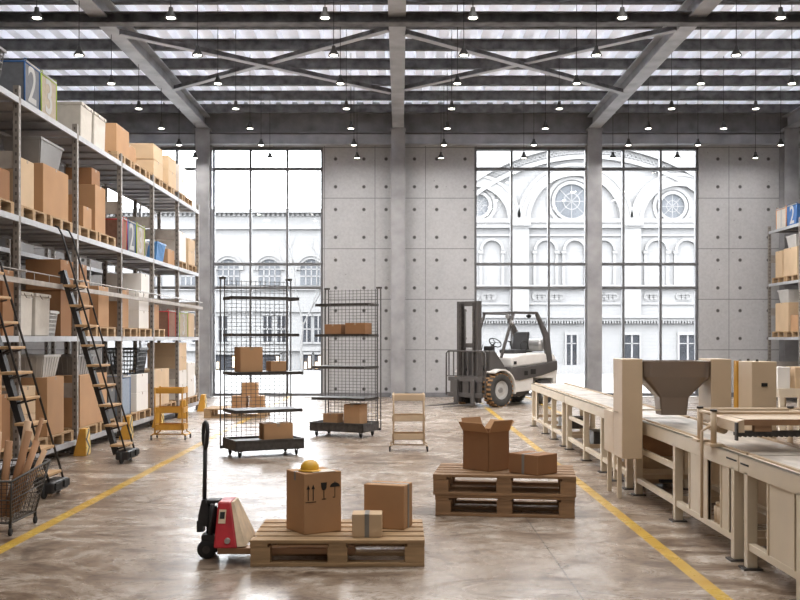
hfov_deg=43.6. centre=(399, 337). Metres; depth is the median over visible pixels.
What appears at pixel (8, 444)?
cardboard tube
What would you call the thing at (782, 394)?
conveyor
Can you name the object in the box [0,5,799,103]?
ceiling
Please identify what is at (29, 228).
shelf
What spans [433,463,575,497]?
wooden pallet
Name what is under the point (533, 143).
pendant lamp
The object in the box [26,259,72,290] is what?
cardboard box
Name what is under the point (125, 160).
wooden pallet
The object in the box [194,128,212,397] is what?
column
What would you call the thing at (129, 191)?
shelf
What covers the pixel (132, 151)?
cardboard box
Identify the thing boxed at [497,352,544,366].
hood
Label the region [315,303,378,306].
shelf
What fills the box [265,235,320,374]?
bare tree
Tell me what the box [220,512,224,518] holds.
print
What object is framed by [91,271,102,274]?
shelf
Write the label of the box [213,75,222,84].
pendant lamp
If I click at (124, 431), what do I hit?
guard
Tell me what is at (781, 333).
wooden pallet
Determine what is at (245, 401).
cardboard box
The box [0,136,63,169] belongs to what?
plastic bin
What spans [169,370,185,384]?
cardboard box
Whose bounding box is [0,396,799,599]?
floor
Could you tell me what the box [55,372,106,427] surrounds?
cardboard box
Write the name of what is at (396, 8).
beam
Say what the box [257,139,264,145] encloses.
pendant lamp
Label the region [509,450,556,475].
cardboard box
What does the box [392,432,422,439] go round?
tray
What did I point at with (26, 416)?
cardboard box
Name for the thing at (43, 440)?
wooden pallet
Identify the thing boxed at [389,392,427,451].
trolley
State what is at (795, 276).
wooden pallet
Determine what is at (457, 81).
pendant lamp
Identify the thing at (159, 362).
cardboard box
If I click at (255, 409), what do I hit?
shelf
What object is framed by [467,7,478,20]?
pendant lamp
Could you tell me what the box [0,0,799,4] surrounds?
ceiling beam
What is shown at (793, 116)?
ceiling beam
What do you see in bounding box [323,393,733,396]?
baseboard
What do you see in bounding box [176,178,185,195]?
cardboard box
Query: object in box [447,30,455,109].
pendant lamp
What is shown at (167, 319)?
bag
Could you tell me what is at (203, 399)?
guard
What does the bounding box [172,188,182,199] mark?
wooden pallet
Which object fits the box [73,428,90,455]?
guard
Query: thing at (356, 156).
pendant lamp
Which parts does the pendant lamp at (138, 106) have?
lamp shade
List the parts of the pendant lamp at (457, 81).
lamp shade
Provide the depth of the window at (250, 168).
26.66 m
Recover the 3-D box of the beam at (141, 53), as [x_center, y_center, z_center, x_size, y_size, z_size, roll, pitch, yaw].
[-5.170,-5.680,13.250,0.300,0.360,26.500,0,0,0]
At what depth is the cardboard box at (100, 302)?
14.72 m
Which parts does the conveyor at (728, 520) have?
leg, foot plate, rail, leg, foot plate, rail, frame, panel, roller motor, roller motor, panel, foot plate, leg, rail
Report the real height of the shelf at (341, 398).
0.040 m
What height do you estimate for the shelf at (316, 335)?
0.040 m
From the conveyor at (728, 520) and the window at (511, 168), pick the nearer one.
the conveyor at (728, 520)
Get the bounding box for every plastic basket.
[0,46,6,74]
[49,310,58,335]
[106,348,148,373]
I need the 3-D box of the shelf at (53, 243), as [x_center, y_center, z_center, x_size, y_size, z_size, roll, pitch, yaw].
[-4.820,-1.370,14.645,0.880,0.060,2.078,0,0,0]
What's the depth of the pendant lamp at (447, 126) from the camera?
22.00 m
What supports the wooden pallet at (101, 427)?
on the rack at (18, 118)
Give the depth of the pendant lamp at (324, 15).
14.36 m
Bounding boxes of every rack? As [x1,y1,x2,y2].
[0,85,202,474]
[0,214,116,385]
[768,217,799,397]
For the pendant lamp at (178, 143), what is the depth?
23.86 m
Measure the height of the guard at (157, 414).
0.360 m
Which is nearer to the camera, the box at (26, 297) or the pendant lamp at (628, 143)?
the box at (26, 297)
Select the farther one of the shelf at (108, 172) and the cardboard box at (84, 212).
the shelf at (108, 172)
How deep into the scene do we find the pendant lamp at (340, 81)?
18.11 m
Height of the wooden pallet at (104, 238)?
0.140 m
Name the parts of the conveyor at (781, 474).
leg, foot plate, frame, rail, panel, leg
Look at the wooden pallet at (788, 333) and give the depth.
24.43 m
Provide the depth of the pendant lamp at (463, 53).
16.29 m
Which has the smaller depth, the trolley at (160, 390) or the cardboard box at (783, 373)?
the trolley at (160, 390)
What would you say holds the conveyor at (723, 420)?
on the floor
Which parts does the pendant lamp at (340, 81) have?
lamp shade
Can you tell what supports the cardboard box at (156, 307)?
on the wooden pallet at (157, 332)
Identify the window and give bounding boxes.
[102,147,322,395]
[474,147,697,395]
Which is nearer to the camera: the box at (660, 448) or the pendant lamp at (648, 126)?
the box at (660, 448)
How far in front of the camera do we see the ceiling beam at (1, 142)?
26.16 m
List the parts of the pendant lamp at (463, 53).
lamp shade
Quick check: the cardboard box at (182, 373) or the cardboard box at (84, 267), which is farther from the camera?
the cardboard box at (182, 373)
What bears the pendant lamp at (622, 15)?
hanging from the ceiling
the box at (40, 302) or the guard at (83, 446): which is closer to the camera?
the box at (40, 302)
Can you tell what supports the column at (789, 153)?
attached to the wall
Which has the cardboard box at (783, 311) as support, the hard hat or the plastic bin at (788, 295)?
the plastic bin at (788, 295)
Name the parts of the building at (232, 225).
pane, pane, pane, pane, pane, pane, pane, pane, pane, pane, pane, pane, pane, pane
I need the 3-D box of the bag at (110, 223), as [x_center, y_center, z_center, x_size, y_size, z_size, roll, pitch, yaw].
[-4.637,-1.674,15.975,0.507,0.540,0.271,0,0,0]
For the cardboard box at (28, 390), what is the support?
on the cardboard box at (26, 416)
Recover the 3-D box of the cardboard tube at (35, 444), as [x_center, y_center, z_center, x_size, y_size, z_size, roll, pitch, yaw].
[-3.073,1.147,8.155,0.054,0.616,0.296,0,0,40]
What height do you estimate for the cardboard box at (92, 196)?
0.682 m
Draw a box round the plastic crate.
[146,241,165,261]
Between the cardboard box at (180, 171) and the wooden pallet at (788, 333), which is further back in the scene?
the wooden pallet at (788, 333)
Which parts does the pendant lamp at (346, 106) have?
lamp shade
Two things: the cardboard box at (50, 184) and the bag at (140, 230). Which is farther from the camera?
the bag at (140, 230)
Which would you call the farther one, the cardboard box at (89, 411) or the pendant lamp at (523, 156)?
the pendant lamp at (523, 156)
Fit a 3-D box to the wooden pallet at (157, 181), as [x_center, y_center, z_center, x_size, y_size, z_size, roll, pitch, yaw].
[-4.810,-2.834,17.900,0.840,0.140,0.860,0,0,0]
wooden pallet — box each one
[0,197,13,213]
[0,447,12,458]
[1,205,46,223]
[12,437,47,455]
[47,215,72,232]
[48,430,73,444]
[64,423,97,432]
[71,326,97,335]
[79,225,97,240]
[98,232,115,246]
[98,327,115,335]
[98,418,115,431]
[105,151,131,167]
[116,328,137,336]
[116,328,151,336]
[116,412,137,421]
[132,162,146,177]
[137,408,150,419]
[147,172,160,186]
[154,329,164,336]
[160,180,171,192]
[166,401,175,405]
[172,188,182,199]
[174,260,186,268]
[183,195,192,206]
[187,263,196,272]
[188,395,196,403]
[204,406,269,417]
[250,519,424,566]
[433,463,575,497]
[435,484,574,518]
[772,276,797,282]
[772,331,797,336]
[785,274,798,280]
[785,331,798,336]
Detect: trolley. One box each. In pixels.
[150,386,190,439]
[219,277,303,457]
[310,287,381,437]
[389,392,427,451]
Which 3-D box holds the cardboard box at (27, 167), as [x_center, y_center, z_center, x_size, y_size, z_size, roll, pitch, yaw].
[-4.610,-1.826,11.835,0.403,0.562,0.430,0,0,0]
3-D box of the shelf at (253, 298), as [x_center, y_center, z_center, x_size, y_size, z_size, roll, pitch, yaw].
[-1.877,-0.530,13.530,0.950,0.040,0.390,0,0,-27]
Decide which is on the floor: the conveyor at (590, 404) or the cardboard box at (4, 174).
the conveyor at (590, 404)
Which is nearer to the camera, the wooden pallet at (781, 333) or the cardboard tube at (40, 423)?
the cardboard tube at (40, 423)
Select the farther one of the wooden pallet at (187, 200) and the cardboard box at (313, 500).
the wooden pallet at (187, 200)
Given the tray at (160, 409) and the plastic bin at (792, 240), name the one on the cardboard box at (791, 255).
the plastic bin at (792, 240)
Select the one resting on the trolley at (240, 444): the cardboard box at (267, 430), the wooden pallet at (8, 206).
the cardboard box at (267, 430)
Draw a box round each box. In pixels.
[0,58,39,109]
[0,167,9,200]
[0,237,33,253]
[0,270,13,335]
[0,371,1,448]
[2,386,34,415]
[2,394,9,447]
[5,158,33,208]
[10,413,34,440]
[21,290,70,335]
[21,291,33,335]
[21,376,63,436]
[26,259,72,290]
[31,293,50,335]
[34,163,67,220]
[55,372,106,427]
[57,102,92,141]
[66,167,99,185]
[68,184,104,233]
[68,206,90,228]
[71,278,88,325]
[79,264,86,278]
[89,286,108,326]
[91,111,105,150]
[105,123,128,157]
[106,273,148,293]
[107,373,147,392]
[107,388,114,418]
[109,290,128,327]
[129,143,162,165]
[129,145,135,162]
[129,293,148,310]
[129,310,148,328]
[129,368,168,406]
[131,391,147,411]
[136,159,162,180]
[147,343,185,356]
[147,356,185,370]
[148,304,158,328]
[154,231,185,262]
[163,155,175,174]
[163,170,175,188]
[163,249,173,264]
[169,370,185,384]
[169,384,185,399]
[176,164,185,182]
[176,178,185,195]
[186,238,194,252]
[186,250,194,265]
[186,362,194,379]
[186,379,194,396]
[188,313,193,336]
[232,395,248,407]
[234,347,262,371]
[242,382,258,395]
[249,395,264,407]
[259,422,292,439]
[266,361,285,370]
[286,467,340,534]
[323,412,343,422]
[325,324,344,333]
[344,403,366,423]
[345,323,371,333]
[352,510,381,536]
[364,480,411,529]
[458,417,513,471]
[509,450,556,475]
[624,435,672,487]
[775,250,783,276]
[775,302,798,331]
[777,366,789,388]
[784,246,798,275]
[786,366,799,388]
[791,315,798,330]
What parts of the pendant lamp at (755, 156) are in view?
lamp shade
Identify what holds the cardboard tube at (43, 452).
in the wire cart
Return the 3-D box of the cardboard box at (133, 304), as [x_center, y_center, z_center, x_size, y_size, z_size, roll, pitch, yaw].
[-4.660,-0.617,17.225,0.503,0.300,0.650,0,0,0]
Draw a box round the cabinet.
[734,359,776,523]
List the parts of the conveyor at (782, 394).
leg, frame, leg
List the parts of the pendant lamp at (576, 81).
lamp shade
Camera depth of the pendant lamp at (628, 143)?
23.89 m
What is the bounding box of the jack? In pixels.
[197,420,355,558]
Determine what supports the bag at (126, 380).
on the wooden pallet at (134, 414)
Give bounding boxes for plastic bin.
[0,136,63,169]
[6,354,60,376]
[55,354,95,374]
[145,241,148,255]
[777,289,798,302]
[786,234,798,247]
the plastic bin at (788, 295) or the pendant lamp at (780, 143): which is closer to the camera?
the pendant lamp at (780, 143)
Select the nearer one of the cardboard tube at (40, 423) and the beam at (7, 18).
the cardboard tube at (40, 423)
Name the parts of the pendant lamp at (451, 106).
lamp shade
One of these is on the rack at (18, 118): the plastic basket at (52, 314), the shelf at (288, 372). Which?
the plastic basket at (52, 314)
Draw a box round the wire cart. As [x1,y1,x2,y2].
[0,459,50,535]
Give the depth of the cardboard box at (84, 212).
13.94 m
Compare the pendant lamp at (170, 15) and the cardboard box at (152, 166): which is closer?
the pendant lamp at (170, 15)
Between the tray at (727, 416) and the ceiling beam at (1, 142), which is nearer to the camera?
the tray at (727, 416)
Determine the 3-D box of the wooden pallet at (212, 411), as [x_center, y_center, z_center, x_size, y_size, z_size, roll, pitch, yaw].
[-3.250,1.478,20.000,1.200,0.183,0.800,0,0,0]
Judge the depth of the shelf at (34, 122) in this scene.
12.69 m
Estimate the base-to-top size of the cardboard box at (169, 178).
0.302 m
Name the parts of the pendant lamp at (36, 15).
lamp shade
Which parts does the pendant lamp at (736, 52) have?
lamp shade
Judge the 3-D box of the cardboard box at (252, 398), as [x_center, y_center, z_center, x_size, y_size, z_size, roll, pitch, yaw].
[-2.840,1.265,19.900,0.283,0.242,0.300,0,0,0]
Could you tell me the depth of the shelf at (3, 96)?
11.24 m
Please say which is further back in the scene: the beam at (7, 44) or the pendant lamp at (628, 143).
the pendant lamp at (628, 143)
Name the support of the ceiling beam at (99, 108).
attached to the ceiling
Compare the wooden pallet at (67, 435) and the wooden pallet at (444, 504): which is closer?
the wooden pallet at (444, 504)
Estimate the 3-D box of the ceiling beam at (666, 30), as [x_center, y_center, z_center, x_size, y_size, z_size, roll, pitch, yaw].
[2.525,-5.550,20.050,6.482,0.111,0.130,0,0,42]
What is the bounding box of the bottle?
[527,339,543,350]
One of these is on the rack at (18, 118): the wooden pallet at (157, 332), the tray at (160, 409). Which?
the wooden pallet at (157, 332)
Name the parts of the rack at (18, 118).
ladder rail, guide rod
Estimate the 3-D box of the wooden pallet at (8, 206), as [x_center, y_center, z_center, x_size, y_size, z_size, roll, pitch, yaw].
[-4.810,-1.474,10.950,0.840,0.140,0.860,0,0,0]
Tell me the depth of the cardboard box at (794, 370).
16.12 m
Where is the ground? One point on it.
(310, 382)
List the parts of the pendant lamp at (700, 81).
lamp shade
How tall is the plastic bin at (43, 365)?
0.284 m
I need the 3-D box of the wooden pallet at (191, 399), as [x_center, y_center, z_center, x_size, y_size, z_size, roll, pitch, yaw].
[-4.810,1.306,21.200,0.840,0.140,0.860,0,0,0]
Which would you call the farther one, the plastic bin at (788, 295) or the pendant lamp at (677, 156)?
the pendant lamp at (677, 156)
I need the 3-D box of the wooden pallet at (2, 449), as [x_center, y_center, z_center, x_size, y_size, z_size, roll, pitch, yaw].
[-4.810,1.306,10.900,0.840,0.140,0.860,0,0,0]
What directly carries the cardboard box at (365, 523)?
on the wooden pallet at (271, 532)
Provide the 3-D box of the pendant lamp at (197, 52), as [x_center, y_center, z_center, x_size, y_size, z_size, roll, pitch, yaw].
[-3.300,-5.443,16.300,0.180,1.694,0.180,0,0,0]
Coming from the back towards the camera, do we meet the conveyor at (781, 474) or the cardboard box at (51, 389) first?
the cardboard box at (51, 389)
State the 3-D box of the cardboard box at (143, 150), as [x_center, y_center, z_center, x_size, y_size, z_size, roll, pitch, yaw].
[-4.720,-3.347,18.240,0.623,0.280,0.720,0,0,0]
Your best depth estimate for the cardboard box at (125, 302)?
15.89 m
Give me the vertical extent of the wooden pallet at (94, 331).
0.140 m
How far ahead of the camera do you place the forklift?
23.05 m
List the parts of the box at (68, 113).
lid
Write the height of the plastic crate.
0.363 m
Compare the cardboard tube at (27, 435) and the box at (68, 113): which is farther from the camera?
the box at (68, 113)
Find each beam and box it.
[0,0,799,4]
[0,11,799,26]
[0,27,799,29]
[0,39,799,50]
[0,134,3,344]
[1,58,799,69]
[47,75,799,85]
[57,91,799,100]
[74,0,209,127]
[86,104,799,113]
[99,114,799,133]
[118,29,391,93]
[129,134,799,145]
[172,27,390,90]
[388,0,405,127]
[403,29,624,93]
[404,27,677,90]
[587,0,721,127]
[782,106,799,127]
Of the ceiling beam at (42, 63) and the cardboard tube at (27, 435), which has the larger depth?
the ceiling beam at (42, 63)
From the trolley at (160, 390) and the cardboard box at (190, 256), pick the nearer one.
the trolley at (160, 390)
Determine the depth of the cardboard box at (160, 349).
19.90 m
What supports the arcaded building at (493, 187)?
on the ground
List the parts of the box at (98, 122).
lid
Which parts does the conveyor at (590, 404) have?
leg, rail, leg, frame, drive motor, rail, leg, leg, leg, leg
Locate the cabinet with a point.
(755, 382)
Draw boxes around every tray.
[156,387,187,393]
[156,406,187,412]
[156,423,187,429]
[392,393,424,400]
[392,414,422,420]
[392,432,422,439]
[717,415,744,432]
[726,415,799,418]
[743,419,799,424]
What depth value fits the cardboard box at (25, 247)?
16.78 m
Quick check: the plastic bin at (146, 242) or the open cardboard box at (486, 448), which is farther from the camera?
the plastic bin at (146, 242)
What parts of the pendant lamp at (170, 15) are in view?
lamp shade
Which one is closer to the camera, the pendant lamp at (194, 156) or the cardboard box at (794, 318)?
the cardboard box at (794, 318)
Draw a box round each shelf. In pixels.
[0,93,10,99]
[0,100,70,136]
[0,219,64,236]
[0,251,33,260]
[21,237,111,250]
[43,137,114,163]
[70,164,147,183]
[70,251,144,260]
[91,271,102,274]
[108,184,173,199]
[108,261,170,268]
[137,200,192,211]
[137,269,190,274]
[223,296,298,300]
[223,333,298,336]
[223,370,302,375]
[223,406,302,413]
[311,365,378,368]
[311,396,378,400]
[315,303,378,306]
[315,334,378,336]
[776,226,798,232]
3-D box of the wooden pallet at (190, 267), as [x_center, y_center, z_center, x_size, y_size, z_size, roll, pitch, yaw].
[-4.810,-1.474,21.150,0.840,0.140,0.860,0,0,0]
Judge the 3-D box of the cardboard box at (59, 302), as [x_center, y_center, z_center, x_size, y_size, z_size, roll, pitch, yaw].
[-4.680,-0.325,13.240,0.523,0.602,0.420,0,0,0]
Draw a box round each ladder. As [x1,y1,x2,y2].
[0,259,69,498]
[55,225,138,463]
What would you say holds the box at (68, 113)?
on the rack at (18, 118)
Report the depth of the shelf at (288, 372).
13.28 m
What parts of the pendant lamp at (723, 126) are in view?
lamp shade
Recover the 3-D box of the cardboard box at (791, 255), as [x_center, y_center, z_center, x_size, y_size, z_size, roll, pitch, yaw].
[9.835,-1.886,24.625,0.453,0.682,0.850,0,0,0]
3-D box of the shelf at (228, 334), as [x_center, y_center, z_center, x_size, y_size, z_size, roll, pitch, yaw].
[-1.877,-0.040,13.530,0.950,0.040,0.390,0,0,-27]
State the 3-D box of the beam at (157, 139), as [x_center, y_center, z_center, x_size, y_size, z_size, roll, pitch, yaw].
[0.150,-5.245,26.450,21.500,0.270,0.300,0,0,0]
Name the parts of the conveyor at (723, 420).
post, rail, control rod, post, rail, rail, roller chain, post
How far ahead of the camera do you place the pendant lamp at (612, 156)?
25.56 m
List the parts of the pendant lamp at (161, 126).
lamp shade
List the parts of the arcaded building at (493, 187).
pane, ornament panel, ornament panel, ornament panel, pane, pane, cornice, ornament panel, pane, ornament panel, pane, ornament panel, pane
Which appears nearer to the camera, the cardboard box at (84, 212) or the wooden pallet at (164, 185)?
the cardboard box at (84, 212)
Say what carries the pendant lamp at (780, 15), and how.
hanging from the ceiling
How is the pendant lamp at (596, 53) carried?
hanging from the ceiling
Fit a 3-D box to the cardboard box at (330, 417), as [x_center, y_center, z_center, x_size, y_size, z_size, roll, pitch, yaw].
[-1.076,1.287,16.151,0.260,0.152,0.223,0,0,24]
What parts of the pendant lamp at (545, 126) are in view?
lamp shade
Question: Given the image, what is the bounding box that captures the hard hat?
[299,460,320,471]
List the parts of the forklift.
seat, backrest, guard rail, step panel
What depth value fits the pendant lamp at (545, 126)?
21.99 m
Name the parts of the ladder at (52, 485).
handrail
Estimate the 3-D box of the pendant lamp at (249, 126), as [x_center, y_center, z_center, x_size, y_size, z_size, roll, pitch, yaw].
[-3.300,-5.443,22.000,0.180,1.694,0.180,0,0,0]
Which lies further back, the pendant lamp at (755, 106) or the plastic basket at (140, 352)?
the pendant lamp at (755, 106)
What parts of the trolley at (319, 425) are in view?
post, post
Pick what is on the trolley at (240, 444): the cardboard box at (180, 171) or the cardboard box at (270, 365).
the cardboard box at (270, 365)
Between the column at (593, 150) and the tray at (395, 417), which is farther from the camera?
the column at (593, 150)
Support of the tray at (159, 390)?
on the trolley at (160, 390)
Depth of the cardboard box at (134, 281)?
17.05 m
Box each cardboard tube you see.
[0,441,12,516]
[5,430,32,515]
[6,440,39,517]
[16,418,43,511]
[19,449,46,510]
[20,421,31,469]
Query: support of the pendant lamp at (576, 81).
hanging from the ceiling
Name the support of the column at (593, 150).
attached to the wall
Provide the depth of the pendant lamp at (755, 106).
20.10 m
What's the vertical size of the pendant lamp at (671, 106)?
1.694 m
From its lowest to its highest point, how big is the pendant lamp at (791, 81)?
1.694 m
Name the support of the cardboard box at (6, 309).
on the rack at (18, 118)
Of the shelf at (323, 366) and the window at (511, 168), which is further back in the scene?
the window at (511, 168)
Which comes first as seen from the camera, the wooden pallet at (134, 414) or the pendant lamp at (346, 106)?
the wooden pallet at (134, 414)
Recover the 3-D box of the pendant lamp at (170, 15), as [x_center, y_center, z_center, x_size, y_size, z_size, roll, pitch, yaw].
[-3.300,-5.443,14.400,0.180,1.694,0.180,0,0,0]
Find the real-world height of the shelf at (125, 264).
0.060 m
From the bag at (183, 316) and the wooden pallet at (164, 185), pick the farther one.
the bag at (183, 316)
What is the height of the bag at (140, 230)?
0.540 m
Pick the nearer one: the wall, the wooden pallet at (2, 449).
the wooden pallet at (2, 449)
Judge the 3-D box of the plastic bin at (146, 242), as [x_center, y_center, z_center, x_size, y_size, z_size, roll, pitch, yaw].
[-4.650,-1.545,17.470,0.440,0.287,0.380,0,0,0]
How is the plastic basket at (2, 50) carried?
on the rack at (18, 118)
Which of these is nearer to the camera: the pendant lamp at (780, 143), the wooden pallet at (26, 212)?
the wooden pallet at (26, 212)
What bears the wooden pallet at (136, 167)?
on the rack at (18, 118)
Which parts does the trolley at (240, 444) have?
post, post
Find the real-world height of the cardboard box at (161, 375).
0.662 m
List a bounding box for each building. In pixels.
[108,209,320,369]
[477,151,693,373]
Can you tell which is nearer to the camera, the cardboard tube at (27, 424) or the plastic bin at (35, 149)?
the cardboard tube at (27, 424)
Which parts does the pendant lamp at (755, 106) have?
lamp shade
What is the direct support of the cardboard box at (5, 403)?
on the wooden pallet at (2, 449)
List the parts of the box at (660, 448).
drawer, latch motor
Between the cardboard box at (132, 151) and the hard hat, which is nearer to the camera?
the hard hat
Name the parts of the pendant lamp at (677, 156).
lamp shade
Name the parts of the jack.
plate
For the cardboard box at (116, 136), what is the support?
on the wooden pallet at (125, 160)
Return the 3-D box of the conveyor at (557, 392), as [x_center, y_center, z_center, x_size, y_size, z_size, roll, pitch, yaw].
[2.685,1.184,16.110,0.730,0.772,3.580,0,0,0]
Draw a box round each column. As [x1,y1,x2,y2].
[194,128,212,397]
[390,128,405,397]
[585,128,602,391]
[779,128,799,397]
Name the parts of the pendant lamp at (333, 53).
lamp shade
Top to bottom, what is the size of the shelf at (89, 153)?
0.060 m
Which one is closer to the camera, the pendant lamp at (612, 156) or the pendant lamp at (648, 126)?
the pendant lamp at (648, 126)
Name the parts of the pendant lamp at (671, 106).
lamp shade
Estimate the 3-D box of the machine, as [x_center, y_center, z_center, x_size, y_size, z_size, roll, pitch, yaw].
[2.625,0.885,9.896,1.050,1.370,0.889,0,0,0]
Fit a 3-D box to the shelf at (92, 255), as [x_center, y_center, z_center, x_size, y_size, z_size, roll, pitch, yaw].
[-4.820,-1.370,16.740,0.880,0.060,1.968,0,0,0]
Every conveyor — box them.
[530,383,606,446]
[564,394,695,489]
[631,417,799,561]
[692,406,799,517]
[738,453,799,599]
[777,388,799,429]
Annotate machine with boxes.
[604,358,730,497]
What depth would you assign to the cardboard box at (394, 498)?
7.27 m
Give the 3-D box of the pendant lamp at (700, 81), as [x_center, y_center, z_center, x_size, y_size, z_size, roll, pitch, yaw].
[5.450,-5.443,18.120,0.180,1.694,0.180,0,0,0]
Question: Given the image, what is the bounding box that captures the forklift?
[425,301,556,407]
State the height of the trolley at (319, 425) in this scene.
2.395 m
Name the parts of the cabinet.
panel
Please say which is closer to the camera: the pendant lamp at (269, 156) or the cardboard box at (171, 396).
the cardboard box at (171, 396)
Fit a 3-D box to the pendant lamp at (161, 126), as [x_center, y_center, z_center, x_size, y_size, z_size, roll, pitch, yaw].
[-5.250,-5.443,22.000,0.180,1.694,0.180,0,0,0]
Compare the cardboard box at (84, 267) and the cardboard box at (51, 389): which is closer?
the cardboard box at (51, 389)
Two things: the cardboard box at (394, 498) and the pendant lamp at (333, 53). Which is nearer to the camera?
the cardboard box at (394, 498)
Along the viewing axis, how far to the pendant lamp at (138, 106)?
20.10 m
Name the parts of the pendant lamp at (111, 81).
lamp shade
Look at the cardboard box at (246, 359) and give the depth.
13.26 m
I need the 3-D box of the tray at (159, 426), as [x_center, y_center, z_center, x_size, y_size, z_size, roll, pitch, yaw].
[-3.560,1.377,15.550,0.460,0.085,0.320,0,0,0]
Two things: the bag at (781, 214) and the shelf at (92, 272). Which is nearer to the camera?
the shelf at (92, 272)
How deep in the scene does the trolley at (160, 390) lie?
15.39 m
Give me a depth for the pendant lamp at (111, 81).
18.11 m
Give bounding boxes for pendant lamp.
[30,0,42,20]
[73,45,84,56]
[106,34,115,84]
[134,64,142,109]
[157,88,164,129]
[165,0,176,20]
[175,139,182,145]
[192,0,202,56]
[192,152,197,158]
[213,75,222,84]
[231,101,239,109]
[246,121,253,129]
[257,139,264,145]
[267,152,272,158]
[319,7,330,20]
[328,0,338,56]
[336,5,344,84]
[342,30,350,109]
[347,121,354,129]
[350,139,357,145]
[354,152,359,158]
[438,152,443,158]
[440,139,447,145]
[443,53,450,129]
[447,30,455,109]
[453,5,461,84]
[458,0,468,56]
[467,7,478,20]
[520,152,526,158]
[530,139,537,145]
[541,74,548,129]
[555,101,563,109]
[572,5,580,84]
[591,0,601,56]
[609,152,615,158]
[616,0,627,20]
[625,99,631,145]
[644,121,651,129]
[667,54,675,109]
[674,101,680,158]
[694,139,701,145]
[696,27,705,84]
[720,56,727,129]
[731,0,741,56]
[751,30,759,109]
[752,110,758,158]
[774,0,786,20]
[777,139,784,145]
[787,75,796,84]
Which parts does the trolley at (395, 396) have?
cross rail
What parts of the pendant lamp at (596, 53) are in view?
lamp shade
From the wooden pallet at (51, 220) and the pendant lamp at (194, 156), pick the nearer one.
the wooden pallet at (51, 220)
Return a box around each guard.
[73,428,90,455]
[119,415,132,439]
[152,413,163,427]
[177,400,185,418]
[197,394,206,410]
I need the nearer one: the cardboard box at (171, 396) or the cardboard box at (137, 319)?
the cardboard box at (137, 319)
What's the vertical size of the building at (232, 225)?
8.100 m
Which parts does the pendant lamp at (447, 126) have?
lamp shade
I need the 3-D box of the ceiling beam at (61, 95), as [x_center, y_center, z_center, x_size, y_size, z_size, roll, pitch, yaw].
[0.150,-5.970,24.630,21.500,0.220,0.120,0,0,0]
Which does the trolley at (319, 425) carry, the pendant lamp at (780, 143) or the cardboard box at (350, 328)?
the cardboard box at (350, 328)
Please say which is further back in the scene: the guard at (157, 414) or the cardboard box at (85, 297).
the guard at (157, 414)
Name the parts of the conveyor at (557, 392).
leg, panel, leg, rail, frame, leg, leg, drive motor, leg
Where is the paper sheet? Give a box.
[312,469,334,472]
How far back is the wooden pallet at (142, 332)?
17.20 m
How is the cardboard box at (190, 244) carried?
on the cardboard box at (190, 256)
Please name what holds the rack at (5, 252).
on the floor
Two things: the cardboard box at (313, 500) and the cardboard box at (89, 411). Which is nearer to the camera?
the cardboard box at (313, 500)
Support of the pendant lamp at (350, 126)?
hanging from the ceiling
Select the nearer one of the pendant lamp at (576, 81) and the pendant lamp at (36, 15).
the pendant lamp at (36, 15)
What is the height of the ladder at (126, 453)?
2.976 m
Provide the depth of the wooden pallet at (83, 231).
14.09 m
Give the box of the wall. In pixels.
[21,102,799,396]
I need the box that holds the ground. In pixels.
[122,370,649,392]
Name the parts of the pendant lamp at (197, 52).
lamp shade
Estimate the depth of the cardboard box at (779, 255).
25.32 m
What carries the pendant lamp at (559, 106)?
hanging from the ceiling
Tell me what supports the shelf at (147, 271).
attached to the rack at (18, 118)
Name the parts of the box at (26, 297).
lid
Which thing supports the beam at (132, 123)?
attached to the wall
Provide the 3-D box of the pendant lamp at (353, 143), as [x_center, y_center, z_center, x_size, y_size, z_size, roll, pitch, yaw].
[-1.100,-5.443,23.900,0.180,1.694,0.180,0,0,0]
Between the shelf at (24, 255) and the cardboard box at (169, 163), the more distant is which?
the cardboard box at (169, 163)
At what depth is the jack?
7.07 m
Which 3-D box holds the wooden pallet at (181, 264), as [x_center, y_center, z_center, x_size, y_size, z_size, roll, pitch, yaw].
[-4.810,-1.474,20.200,0.840,0.140,0.860,0,0,0]
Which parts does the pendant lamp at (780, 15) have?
lamp shade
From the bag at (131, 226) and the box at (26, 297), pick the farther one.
the bag at (131, 226)
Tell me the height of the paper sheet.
0.002 m
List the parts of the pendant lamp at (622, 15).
lamp shade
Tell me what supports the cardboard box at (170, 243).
on the wooden pallet at (181, 264)
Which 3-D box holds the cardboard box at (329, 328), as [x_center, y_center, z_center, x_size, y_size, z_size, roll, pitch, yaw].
[-1.034,-0.142,16.197,0.300,0.162,0.243,0,0,24]
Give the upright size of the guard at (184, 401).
0.360 m
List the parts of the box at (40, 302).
lid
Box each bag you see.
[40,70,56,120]
[105,216,126,249]
[107,374,130,415]
[127,218,135,252]
[136,222,144,255]
[159,309,175,336]
[179,311,187,336]
[776,206,786,228]
[787,203,799,225]
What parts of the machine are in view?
support leg, support leg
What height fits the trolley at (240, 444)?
2.395 m
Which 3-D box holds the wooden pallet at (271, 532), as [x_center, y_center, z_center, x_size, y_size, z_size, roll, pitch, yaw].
[-0.430,1.478,7.260,1.200,0.183,0.800,0,0,0]
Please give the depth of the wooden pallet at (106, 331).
15.04 m
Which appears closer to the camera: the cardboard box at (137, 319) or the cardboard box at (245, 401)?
the cardboard box at (137, 319)
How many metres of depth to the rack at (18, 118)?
15.09 m
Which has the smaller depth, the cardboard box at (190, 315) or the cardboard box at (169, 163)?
the cardboard box at (169, 163)

